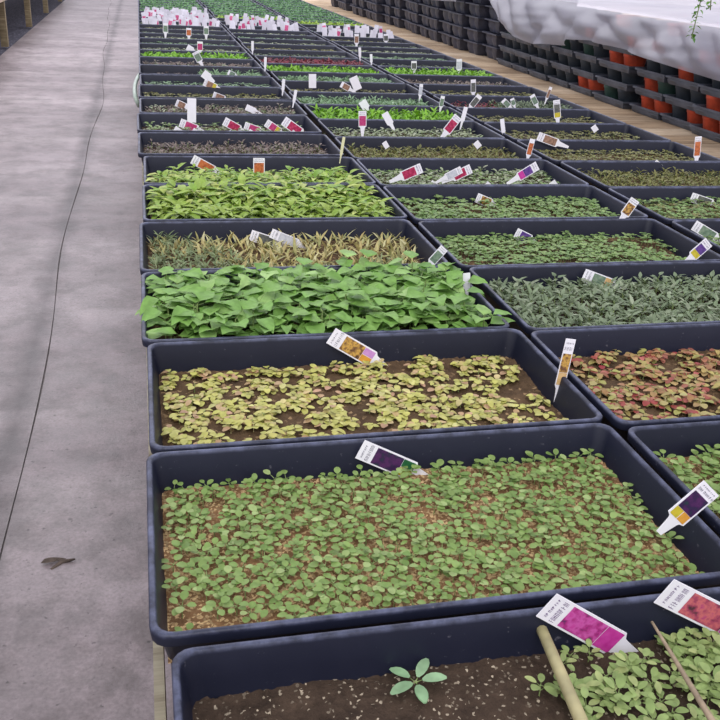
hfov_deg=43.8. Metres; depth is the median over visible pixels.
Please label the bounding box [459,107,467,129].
plant tag
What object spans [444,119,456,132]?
flower picture
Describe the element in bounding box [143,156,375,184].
seedling tray
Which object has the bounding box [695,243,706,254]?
flower picture
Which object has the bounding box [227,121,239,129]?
flower picture
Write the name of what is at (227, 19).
plant tag
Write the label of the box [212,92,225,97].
plant tag
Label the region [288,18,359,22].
seedling tray
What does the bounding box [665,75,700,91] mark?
tray
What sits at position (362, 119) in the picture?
flower picture
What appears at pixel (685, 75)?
flower pot
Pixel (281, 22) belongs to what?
plant tag
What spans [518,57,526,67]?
flower pot
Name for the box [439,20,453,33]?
tray
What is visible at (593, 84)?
flower pot
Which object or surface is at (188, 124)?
flower picture
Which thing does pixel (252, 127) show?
flower picture
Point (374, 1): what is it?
tray
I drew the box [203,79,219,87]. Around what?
plant tag
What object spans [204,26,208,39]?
plant tag
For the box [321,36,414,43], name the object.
seedling tray
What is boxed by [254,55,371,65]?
seedling tray
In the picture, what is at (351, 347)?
flower picture
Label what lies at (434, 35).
tray
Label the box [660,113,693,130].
tray
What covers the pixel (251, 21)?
plant tag
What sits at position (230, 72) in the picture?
plant tag
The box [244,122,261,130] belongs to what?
plant tag
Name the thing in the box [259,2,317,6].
seedling tray
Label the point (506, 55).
flower pot
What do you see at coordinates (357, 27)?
plant tag
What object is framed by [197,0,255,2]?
seedling tray
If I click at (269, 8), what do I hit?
seedling tray
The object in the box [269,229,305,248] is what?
plant tag
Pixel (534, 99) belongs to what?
flower picture
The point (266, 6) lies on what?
seedling tray
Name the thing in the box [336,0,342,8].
plant pot
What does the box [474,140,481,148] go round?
plant tag
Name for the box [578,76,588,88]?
flower pot
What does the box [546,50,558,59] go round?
flower pot
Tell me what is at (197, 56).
flower picture
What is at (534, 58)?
tray
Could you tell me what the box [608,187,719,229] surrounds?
seedling tray
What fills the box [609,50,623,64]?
flower pot
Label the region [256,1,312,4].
seedling tray
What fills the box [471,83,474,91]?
flower picture
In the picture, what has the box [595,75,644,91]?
tray
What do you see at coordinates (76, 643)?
floor strip
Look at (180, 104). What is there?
flower picture
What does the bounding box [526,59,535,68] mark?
flower pot
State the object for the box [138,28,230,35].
seedling tray
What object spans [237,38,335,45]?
seedling tray
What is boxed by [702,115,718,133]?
flower pot
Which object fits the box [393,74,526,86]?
seedling tray
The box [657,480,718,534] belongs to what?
plant tag
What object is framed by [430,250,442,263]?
flower picture
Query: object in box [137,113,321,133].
seedling tray
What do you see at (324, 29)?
plant tag
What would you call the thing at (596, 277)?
flower picture
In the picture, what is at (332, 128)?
seedling tray
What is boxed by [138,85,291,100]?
seedling tray
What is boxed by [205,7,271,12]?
seedling tray
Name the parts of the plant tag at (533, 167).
colour panel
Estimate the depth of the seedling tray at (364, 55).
4.79 m
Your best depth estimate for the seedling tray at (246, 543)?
0.89 m
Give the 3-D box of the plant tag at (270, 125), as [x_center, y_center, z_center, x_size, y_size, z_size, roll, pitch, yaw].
[-0.259,-0.710,2.743,0.072,0.054,0.003,-1,25,-9]
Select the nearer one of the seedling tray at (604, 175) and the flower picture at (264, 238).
the flower picture at (264, 238)
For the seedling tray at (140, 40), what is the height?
0.075 m
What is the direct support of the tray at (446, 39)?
on the bench at (677, 134)
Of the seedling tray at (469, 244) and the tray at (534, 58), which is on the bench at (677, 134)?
the seedling tray at (469, 244)
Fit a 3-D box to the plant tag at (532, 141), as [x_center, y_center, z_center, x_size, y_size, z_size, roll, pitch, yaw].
[0.464,-0.566,2.443,0.022,0.075,0.005,-4,26,-16]
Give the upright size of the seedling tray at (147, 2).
0.088 m
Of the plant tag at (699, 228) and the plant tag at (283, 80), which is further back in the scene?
the plant tag at (283, 80)
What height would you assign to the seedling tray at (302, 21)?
0.089 m
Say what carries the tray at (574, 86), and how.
on the bench at (677, 134)
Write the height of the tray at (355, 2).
0.075 m
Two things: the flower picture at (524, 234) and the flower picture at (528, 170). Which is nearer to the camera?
the flower picture at (524, 234)
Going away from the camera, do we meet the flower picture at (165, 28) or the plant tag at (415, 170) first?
the plant tag at (415, 170)
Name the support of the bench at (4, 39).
on the gravel
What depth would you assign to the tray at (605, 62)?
3.90 m
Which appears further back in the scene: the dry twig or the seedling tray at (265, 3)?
the seedling tray at (265, 3)
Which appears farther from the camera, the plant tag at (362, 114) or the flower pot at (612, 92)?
the flower pot at (612, 92)
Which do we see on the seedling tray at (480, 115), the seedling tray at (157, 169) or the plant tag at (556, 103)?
the plant tag at (556, 103)
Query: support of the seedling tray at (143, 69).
on the bench at (677, 134)
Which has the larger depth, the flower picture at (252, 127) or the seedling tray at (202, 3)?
the seedling tray at (202, 3)
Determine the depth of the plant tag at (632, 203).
1.90 m
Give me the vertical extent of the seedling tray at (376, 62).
0.075 m
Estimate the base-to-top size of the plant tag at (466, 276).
0.042 m
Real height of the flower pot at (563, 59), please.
0.069 m
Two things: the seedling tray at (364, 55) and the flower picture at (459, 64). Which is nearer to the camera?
the flower picture at (459, 64)
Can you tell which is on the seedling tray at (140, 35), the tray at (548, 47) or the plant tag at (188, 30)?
the plant tag at (188, 30)
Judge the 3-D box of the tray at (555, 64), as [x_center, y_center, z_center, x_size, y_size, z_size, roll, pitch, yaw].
[1.238,-1.477,4.525,0.500,0.031,0.242,-3,25,-13]
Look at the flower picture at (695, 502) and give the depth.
0.87 m
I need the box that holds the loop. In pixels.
[132,73,139,107]
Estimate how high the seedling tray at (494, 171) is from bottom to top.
0.075 m
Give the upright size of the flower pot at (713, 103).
0.069 m
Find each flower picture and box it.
[163,25,167,31]
[178,101,185,108]
[184,121,196,129]
[194,53,201,61]
[198,159,214,171]
[206,81,213,86]
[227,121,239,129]
[249,124,259,130]
[254,163,263,172]
[257,233,272,245]
[269,123,276,130]
[278,233,296,245]
[287,121,301,130]
[339,337,365,358]
[342,83,349,90]
[359,116,365,125]
[370,448,403,470]
[402,167,416,179]
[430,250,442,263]
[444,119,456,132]
[446,169,457,179]
[455,168,466,179]
[457,62,461,68]
[470,97,478,107]
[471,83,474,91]
[480,196,491,205]
[503,100,509,107]
[518,231,530,242]
[523,166,532,176]
[527,143,533,154]
[531,97,537,104]
[543,135,557,145]
[554,104,559,112]
[557,607,608,642]
[559,353,571,372]
[591,273,605,283]
[622,202,634,215]
[678,593,719,631]
[679,490,707,517]
[694,142,700,155]
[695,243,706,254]
[696,196,711,205]
[698,225,716,239]
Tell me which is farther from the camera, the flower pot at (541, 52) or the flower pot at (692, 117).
the flower pot at (541, 52)
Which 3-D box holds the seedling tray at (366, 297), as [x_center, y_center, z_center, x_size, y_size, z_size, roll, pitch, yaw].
[-0.064,-0.080,1.393,0.556,0.110,0.306,-3,25,-13]
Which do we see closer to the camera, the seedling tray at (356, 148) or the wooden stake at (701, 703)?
the wooden stake at (701, 703)
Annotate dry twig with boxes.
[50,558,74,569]
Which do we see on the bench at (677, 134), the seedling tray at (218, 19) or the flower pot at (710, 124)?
the seedling tray at (218, 19)
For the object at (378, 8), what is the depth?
7.85 m
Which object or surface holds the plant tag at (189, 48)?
on the seedling tray at (147, 46)
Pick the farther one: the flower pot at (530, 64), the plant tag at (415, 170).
the flower pot at (530, 64)
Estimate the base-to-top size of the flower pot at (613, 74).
0.069 m
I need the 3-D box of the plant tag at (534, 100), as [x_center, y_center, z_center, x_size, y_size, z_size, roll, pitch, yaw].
[0.655,-0.965,3.351,0.046,0.063,0.003,1,25,-4]
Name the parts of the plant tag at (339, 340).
colour panel, colour panel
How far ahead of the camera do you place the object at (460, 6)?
5.84 m
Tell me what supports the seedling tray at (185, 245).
on the bench at (677, 134)
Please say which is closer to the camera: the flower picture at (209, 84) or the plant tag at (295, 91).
the plant tag at (295, 91)
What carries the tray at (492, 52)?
on the bench at (677, 134)
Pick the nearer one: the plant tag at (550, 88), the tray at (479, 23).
the plant tag at (550, 88)
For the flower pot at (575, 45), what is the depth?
4.36 m
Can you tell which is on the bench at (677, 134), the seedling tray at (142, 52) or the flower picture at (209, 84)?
the seedling tray at (142, 52)
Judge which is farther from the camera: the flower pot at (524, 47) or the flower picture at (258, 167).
the flower pot at (524, 47)
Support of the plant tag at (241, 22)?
in the seedling tray at (226, 27)
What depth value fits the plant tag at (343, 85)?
3.50 m
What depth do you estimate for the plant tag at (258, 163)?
2.20 m
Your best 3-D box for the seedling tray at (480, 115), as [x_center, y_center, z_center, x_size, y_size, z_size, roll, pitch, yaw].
[0.625,-0.820,3.137,0.530,0.075,0.283,-3,25,-13]
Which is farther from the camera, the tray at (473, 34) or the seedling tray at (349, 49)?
the tray at (473, 34)
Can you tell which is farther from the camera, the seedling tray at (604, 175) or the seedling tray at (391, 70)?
the seedling tray at (391, 70)
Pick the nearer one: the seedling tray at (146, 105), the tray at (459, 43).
the seedling tray at (146, 105)
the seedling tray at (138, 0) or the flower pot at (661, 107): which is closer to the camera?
the flower pot at (661, 107)
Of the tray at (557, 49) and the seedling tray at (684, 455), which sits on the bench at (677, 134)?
the seedling tray at (684, 455)
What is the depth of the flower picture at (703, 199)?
2.20 m
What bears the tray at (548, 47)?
on the flower pot at (550, 55)
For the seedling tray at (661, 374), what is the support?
on the bench at (677, 134)
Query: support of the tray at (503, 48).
on the tray at (501, 61)
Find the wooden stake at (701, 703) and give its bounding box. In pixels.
[651,621,715,719]
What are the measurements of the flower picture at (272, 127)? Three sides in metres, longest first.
0.021 x 0.019 x 0.001 m
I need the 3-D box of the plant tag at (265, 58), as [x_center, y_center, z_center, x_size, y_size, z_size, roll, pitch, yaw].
[-0.405,-1.262,3.823,0.012,0.063,0.003,-2,25,-11]
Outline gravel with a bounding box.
[0,0,63,55]
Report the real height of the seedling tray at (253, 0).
0.088 m
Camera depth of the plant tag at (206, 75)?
3.58 m
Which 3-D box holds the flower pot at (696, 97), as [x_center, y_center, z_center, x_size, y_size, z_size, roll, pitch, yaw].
[1.322,-1.005,3.449,0.107,0.069,0.107,-3,25,-13]
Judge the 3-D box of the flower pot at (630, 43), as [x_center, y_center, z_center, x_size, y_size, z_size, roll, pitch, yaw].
[1.198,-1.356,3.846,0.107,0.069,0.107,-3,25,-13]
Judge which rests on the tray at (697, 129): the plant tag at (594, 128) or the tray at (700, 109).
the tray at (700, 109)
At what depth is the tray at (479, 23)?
5.61 m
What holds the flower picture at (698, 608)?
attached to the plant tag at (678, 598)
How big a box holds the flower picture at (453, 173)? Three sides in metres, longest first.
0.026 x 0.015 x 0.001 m
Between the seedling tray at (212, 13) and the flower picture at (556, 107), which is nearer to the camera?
the flower picture at (556, 107)
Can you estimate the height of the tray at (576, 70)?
0.031 m
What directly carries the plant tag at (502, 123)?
in the seedling tray at (514, 132)
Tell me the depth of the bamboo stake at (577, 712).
0.68 m
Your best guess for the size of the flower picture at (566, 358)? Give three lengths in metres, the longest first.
0.026 x 0.011 x 0.001 m
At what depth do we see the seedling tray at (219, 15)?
6.64 m
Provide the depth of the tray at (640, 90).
3.70 m
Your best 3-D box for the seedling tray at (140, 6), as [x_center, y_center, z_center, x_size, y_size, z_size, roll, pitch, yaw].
[-1.489,-2.758,7.095,0.534,0.088,0.287,-3,25,-13]
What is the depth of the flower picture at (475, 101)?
3.20 m
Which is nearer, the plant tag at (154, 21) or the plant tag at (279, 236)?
the plant tag at (279, 236)
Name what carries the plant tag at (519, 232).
in the seedling tray at (469, 244)
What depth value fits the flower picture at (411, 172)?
2.17 m
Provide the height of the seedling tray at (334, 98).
0.075 m
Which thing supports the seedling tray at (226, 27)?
on the bench at (677, 134)
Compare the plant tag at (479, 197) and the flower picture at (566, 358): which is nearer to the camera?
the flower picture at (566, 358)
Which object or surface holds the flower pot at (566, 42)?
in the tray at (557, 49)
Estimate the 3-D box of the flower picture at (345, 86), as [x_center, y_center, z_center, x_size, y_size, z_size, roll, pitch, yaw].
[-0.054,-1.069,3.504,0.027,0.020,0.001,25,16,-19]
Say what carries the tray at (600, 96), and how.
on the bench at (677, 134)
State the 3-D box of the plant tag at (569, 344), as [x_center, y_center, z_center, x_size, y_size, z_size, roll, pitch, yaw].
[0.265,0.018,1.165,0.023,0.098,0.009,-9,27,-26]
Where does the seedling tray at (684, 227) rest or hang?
on the bench at (677, 134)
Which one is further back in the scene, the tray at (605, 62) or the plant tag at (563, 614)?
the tray at (605, 62)
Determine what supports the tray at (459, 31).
on the tray at (459, 43)
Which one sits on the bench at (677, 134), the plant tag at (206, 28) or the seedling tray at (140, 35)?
the seedling tray at (140, 35)
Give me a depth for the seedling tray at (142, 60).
4.11 m
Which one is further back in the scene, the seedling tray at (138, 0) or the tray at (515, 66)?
the seedling tray at (138, 0)
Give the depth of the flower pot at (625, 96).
3.90 m
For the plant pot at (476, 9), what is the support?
on the tray at (479, 23)
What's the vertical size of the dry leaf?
0.010 m
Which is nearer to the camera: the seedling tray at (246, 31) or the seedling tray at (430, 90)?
the seedling tray at (430, 90)
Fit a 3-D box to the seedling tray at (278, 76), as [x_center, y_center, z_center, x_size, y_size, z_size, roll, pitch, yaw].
[-0.100,-1.161,3.793,0.530,0.075,0.283,-3,25,-13]
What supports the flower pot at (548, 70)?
in the tray at (532, 72)
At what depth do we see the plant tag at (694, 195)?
2.20 m
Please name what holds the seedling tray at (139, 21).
on the bench at (677, 134)
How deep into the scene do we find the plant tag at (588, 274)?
1.59 m
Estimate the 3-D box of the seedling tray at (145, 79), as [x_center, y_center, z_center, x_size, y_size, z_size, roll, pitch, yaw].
[-0.588,-1.055,3.500,0.530,0.075,0.283,-3,25,-13]
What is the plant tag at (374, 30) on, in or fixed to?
in the seedling tray at (319, 34)
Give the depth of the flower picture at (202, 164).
2.22 m
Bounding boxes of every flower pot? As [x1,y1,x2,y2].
[503,52,510,61]
[505,38,512,48]
[510,54,518,62]
[512,40,520,48]
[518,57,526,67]
[520,43,528,53]
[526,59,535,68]
[528,45,537,54]
[535,62,544,73]
[537,48,546,59]
[544,65,556,74]
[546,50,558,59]
[556,69,565,80]
[558,53,567,65]
[561,39,570,49]
[565,72,577,81]
[567,56,580,66]
[570,40,583,50]
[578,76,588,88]
[580,59,590,72]
[583,43,593,55]
[588,79,603,89]
[590,62,607,73]
[593,46,609,56]
[604,85,617,99]
[607,68,621,81]
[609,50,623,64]
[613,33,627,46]
[617,89,640,101]
[621,72,643,84]
[623,53,645,66]
[627,37,632,47]
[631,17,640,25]
[641,95,654,110]
[644,77,657,91]
[646,59,660,73]
[654,99,671,112]
[657,81,675,93]
[660,63,678,74]
[672,105,686,120]
[675,86,690,101]
[678,69,693,81]
[687,109,702,123]
[690,90,705,103]
[694,74,711,83]
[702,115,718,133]
[706,95,719,111]
[712,79,719,88]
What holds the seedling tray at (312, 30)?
on the bench at (677, 134)
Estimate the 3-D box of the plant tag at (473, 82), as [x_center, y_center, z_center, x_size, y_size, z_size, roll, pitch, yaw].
[0.442,-1.055,3.500,0.025,0.082,0.004,-1,25,-8]
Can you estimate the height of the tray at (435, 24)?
0.075 m
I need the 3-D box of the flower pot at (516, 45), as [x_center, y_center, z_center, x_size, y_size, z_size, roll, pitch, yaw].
[0.920,-1.790,5.115,0.107,0.069,0.107,-3,25,-13]
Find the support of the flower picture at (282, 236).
attached to the plant tag at (279, 236)
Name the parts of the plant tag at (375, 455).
colour panel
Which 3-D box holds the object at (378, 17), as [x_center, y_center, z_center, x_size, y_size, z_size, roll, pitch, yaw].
[0.362,-3.065,8.012,0.520,0.075,0.262,-3,25,-14]
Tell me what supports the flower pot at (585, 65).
in the tray at (576, 70)
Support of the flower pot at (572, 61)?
in the tray at (555, 64)
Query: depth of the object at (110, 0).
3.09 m
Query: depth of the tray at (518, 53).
4.92 m
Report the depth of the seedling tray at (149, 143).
2.50 m
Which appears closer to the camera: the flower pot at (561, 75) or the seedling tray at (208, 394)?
the seedling tray at (208, 394)
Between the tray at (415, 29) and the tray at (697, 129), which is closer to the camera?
the tray at (697, 129)
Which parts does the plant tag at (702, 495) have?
colour panel, colour panel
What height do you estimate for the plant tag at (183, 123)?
0.045 m
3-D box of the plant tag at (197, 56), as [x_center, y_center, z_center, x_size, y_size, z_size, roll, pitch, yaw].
[-0.723,-1.345,3.999,0.052,0.074,0.003,-2,25,-11]
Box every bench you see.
[0,0,61,46]
[142,0,719,719]
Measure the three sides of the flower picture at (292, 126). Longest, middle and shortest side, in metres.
0.041 x 0.024 x 0.001 m
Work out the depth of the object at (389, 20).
7.67 m
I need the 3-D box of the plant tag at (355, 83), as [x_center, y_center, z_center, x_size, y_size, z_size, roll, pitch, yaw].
[-0.018,-1.118,3.618,0.054,0.064,0.003,-2,25,-11]
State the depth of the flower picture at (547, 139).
2.68 m
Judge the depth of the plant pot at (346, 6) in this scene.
9.12 m
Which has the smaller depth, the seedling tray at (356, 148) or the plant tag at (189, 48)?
the seedling tray at (356, 148)
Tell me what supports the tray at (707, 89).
on the flower pot
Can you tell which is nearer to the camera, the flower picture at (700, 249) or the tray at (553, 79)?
the flower picture at (700, 249)
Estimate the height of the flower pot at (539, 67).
0.069 m
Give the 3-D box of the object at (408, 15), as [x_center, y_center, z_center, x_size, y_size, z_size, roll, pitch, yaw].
[0.620,-2.787,7.255,0.520,0.075,0.262,-2,25,-12]
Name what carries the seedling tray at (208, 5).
on the bench at (677, 134)
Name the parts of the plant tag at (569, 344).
colour panel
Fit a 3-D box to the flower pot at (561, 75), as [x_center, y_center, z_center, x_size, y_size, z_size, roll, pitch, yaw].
[1.048,-1.446,4.554,0.107,0.069,0.107,-3,25,-13]
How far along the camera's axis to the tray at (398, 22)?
7.41 m
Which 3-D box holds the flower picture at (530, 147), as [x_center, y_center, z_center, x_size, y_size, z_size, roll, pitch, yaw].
[0.464,-0.575,2.438,0.012,0.031,0.001,9,20,-11]
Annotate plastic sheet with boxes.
[492,0,719,80]
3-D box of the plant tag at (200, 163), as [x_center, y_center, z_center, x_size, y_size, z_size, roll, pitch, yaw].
[-0.378,-0.481,2.225,0.087,0.056,0.003,-1,25,-10]
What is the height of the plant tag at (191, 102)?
0.074 m
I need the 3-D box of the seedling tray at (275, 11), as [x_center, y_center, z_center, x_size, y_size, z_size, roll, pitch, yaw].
[-0.453,-2.886,7.505,0.538,0.088,0.291,-3,25,-13]
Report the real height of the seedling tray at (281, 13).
0.089 m
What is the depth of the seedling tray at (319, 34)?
5.78 m
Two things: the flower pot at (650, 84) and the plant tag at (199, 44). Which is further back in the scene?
the plant tag at (199, 44)
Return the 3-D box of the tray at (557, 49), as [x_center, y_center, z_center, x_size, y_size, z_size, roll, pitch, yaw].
[1.243,-1.543,4.495,0.500,0.031,0.242,-3,25,-13]
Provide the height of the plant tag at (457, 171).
0.044 m
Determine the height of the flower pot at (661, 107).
0.069 m
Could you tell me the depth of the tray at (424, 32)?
6.71 m
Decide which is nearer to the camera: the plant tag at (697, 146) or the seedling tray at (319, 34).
the plant tag at (697, 146)
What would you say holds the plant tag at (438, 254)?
in the seedling tray at (185, 245)
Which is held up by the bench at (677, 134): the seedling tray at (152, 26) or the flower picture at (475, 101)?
the seedling tray at (152, 26)
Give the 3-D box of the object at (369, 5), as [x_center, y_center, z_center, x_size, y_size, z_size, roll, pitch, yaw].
[0.319,-3.250,8.231,0.520,0.075,0.262,-3,25,-13]
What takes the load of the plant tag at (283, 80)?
on the seedling tray at (144, 91)
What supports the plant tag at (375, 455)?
in the seedling tray at (246, 543)
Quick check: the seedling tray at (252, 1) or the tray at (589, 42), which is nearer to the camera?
the tray at (589, 42)
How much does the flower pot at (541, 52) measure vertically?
0.069 m
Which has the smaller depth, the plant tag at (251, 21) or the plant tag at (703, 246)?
the plant tag at (703, 246)
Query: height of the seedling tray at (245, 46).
0.075 m
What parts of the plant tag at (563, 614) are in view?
colour panel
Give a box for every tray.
[135,249,514,346]
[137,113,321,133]
[138,0,199,3]
[138,0,201,5]
[138,2,203,7]
[138,5,203,10]
[138,8,209,13]
[138,20,222,26]
[138,24,226,30]
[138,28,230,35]
[138,33,235,40]
[138,38,241,46]
[138,43,247,52]
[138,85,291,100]
[138,132,343,162]
[139,49,253,59]
[139,57,261,67]
[139,64,270,76]
[139,74,281,87]
[139,98,306,115]
[139,219,447,274]
[141,174,406,221]
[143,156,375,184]
[146,423,719,663]
[147,328,602,453]
[171,587,719,719]
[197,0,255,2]
[199,0,259,4]
[201,2,262,7]
[204,4,267,8]
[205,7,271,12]
[209,9,278,14]
[211,12,283,17]
[213,14,284,19]
[217,18,292,23]
[220,21,300,27]
[224,25,309,31]
[227,29,315,35]
[231,33,325,42]
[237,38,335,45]
[241,43,345,51]
[247,49,356,61]
[253,0,307,2]
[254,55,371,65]
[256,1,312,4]
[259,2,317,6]
[260,63,385,77]
[263,5,324,9]
[268,7,331,11]
[270,71,403,86]
[272,10,338,14]
[277,11,344,16]
[281,81,425,94]
[282,14,352,19]
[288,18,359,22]
[289,91,445,111]
[294,20,371,26]
[300,24,378,29]
[304,103,473,129]
[306,28,385,33]
[314,32,402,38]
[318,119,504,146]
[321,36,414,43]
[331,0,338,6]
[331,41,429,49]
[335,137,541,160]
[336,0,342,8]
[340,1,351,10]
[341,46,445,54]
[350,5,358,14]
[351,52,456,60]
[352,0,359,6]
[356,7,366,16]
[356,158,588,189]
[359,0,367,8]
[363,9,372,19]
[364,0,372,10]
[364,58,480,68]
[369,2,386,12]
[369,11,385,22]
[373,0,385,3]
[377,66,502,76]
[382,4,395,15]
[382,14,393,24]
[383,185,647,234]
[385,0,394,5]
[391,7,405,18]
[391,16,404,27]
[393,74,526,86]
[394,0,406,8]
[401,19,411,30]
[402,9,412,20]
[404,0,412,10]
[407,22,422,34]
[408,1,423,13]
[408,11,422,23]
[414,84,557,99]
[417,25,430,37]
[418,218,719,286]
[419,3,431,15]
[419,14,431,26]
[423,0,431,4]
[425,28,442,41]
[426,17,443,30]
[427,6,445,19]
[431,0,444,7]
[433,95,588,109]
[438,31,453,45]
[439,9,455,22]
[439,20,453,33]
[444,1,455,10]
[448,35,468,50]
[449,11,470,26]
[449,23,468,38]
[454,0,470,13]
[456,107,625,125]
[463,27,487,42]
[463,39,486,55]
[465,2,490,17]
[465,15,489,30]
[469,261,719,340]
[473,0,491,4]
[482,31,505,47]
[482,44,503,60]
[484,122,670,143]
[485,5,498,20]
[485,18,507,33]
[496,58,512,67]
[498,45,520,54]
[500,32,515,40]
[511,63,528,73]
[513,50,535,59]
[516,38,533,45]
[517,140,719,169]
[527,69,556,80]
[529,55,558,65]
[531,323,719,449]
[533,44,560,50]
[548,76,577,87]
[550,61,572,72]
[552,46,583,56]
[560,161,719,194]
[569,83,603,96]
[571,67,607,79]
[574,51,609,63]
[578,40,612,46]
[592,92,640,108]
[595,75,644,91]
[597,58,646,73]
[602,41,636,55]
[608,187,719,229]
[627,421,719,537]
[629,103,661,119]
[633,85,664,101]
[635,67,667,82]
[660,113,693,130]
[663,94,705,111]
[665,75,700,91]
[672,220,719,253]
[689,124,719,142]
[692,104,719,120]
[698,84,719,97]
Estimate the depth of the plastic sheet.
3.86 m
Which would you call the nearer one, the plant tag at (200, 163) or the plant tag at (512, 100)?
the plant tag at (200, 163)
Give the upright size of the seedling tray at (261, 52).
0.075 m
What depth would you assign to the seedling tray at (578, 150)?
2.71 m
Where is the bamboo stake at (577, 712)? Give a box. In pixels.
[536,625,587,719]
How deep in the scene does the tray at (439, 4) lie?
6.32 m
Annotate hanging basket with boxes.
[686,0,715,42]
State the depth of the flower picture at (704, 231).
1.91 m
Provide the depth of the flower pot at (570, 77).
4.42 m
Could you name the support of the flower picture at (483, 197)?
attached to the plant tag at (479, 197)
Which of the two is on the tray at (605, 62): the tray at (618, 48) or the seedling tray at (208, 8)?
the tray at (618, 48)
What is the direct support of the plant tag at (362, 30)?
in the seedling tray at (319, 34)
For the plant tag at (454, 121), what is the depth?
2.70 m
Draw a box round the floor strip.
[0,0,173,719]
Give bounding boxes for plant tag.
[151,18,157,23]
[163,23,167,37]
[175,99,186,110]
[179,118,202,129]
[186,28,190,38]
[186,44,194,50]
[187,98,195,122]
[190,155,220,174]
[192,17,198,25]
[192,51,203,65]
[197,41,202,52]
[201,20,206,25]
[201,70,214,82]
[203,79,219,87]
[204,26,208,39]
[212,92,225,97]
[222,117,244,130]
[224,15,229,24]
[227,70,235,74]
[240,21,245,28]
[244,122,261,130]
[245,104,261,113]
[249,230,286,245]
[250,20,254,29]
[251,41,253,53]
[253,158,264,172]
[262,22,266,29]
[264,57,266,70]
[264,119,281,130]
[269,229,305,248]
[279,20,283,30]
[281,79,284,95]
[281,117,303,131]
[284,22,288,30]
[292,90,296,107]
[293,22,298,30]
[309,74,315,87]
[322,27,326,35]
[326,328,387,366]
[333,28,336,35]
[339,137,344,162]
[340,81,355,91]
[345,30,349,36]
[349,75,361,90]
[354,34,358,45]
[355,25,359,32]
[355,440,427,476]
[359,99,368,112]
[359,111,365,135]
[360,28,364,36]
[372,29,376,37]
[382,111,394,129]
[382,141,389,148]
[384,34,387,41]
[389,163,422,182]
[411,61,416,73]
[418,84,422,101]
[428,245,446,264]
[435,166,462,183]
[439,96,444,111]
[440,114,461,136]
[442,164,472,183]
[456,59,461,72]
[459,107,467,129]
[463,273,470,294]
[468,94,481,107]
[471,79,475,94]
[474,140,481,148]
[475,193,497,206]
[500,119,504,133]
[502,98,511,107]
[506,162,538,183]
[510,98,515,107]
[514,228,534,243]
[526,138,534,157]
[530,94,538,107]
[536,594,638,652]
[537,132,568,147]
[545,87,551,102]
[553,99,560,122]
[554,338,575,399]
[582,269,625,289]
[591,125,598,132]
[619,197,638,218]
[654,579,719,634]
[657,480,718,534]
[685,238,711,259]
[690,193,716,205]
[691,221,719,242]
[693,136,701,160]
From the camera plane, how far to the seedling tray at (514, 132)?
2.97 m
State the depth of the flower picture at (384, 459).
0.99 m
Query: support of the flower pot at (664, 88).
in the tray at (640, 90)
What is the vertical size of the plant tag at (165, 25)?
0.081 m
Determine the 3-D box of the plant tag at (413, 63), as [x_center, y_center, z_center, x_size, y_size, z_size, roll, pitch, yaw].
[0.250,-1.357,4.158,0.028,0.064,0.003,-1,25,-9]
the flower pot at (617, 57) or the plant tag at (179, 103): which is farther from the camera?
the flower pot at (617, 57)
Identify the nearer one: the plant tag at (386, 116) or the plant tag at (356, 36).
the plant tag at (386, 116)
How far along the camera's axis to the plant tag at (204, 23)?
5.81 m
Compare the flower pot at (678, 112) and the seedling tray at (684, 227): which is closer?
the seedling tray at (684, 227)
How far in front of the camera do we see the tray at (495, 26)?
5.41 m
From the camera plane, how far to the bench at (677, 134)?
3.99 m
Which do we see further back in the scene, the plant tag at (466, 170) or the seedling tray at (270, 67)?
the seedling tray at (270, 67)
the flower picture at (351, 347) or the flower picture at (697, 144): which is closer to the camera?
the flower picture at (351, 347)
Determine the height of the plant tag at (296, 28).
0.093 m
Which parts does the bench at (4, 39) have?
leg, leg, leg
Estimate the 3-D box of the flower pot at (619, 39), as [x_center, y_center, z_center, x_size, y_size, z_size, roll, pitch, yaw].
[1.169,-1.410,3.962,0.107,0.069,0.107,-3,25,-13]
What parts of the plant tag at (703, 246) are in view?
colour panel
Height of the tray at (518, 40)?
0.031 m
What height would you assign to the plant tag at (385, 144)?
0.024 m
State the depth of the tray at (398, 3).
7.34 m
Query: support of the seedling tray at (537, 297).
on the bench at (677, 134)
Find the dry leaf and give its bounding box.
[41,557,65,562]
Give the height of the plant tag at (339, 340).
0.062 m
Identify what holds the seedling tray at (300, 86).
on the bench at (677, 134)
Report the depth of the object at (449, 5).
6.14 m

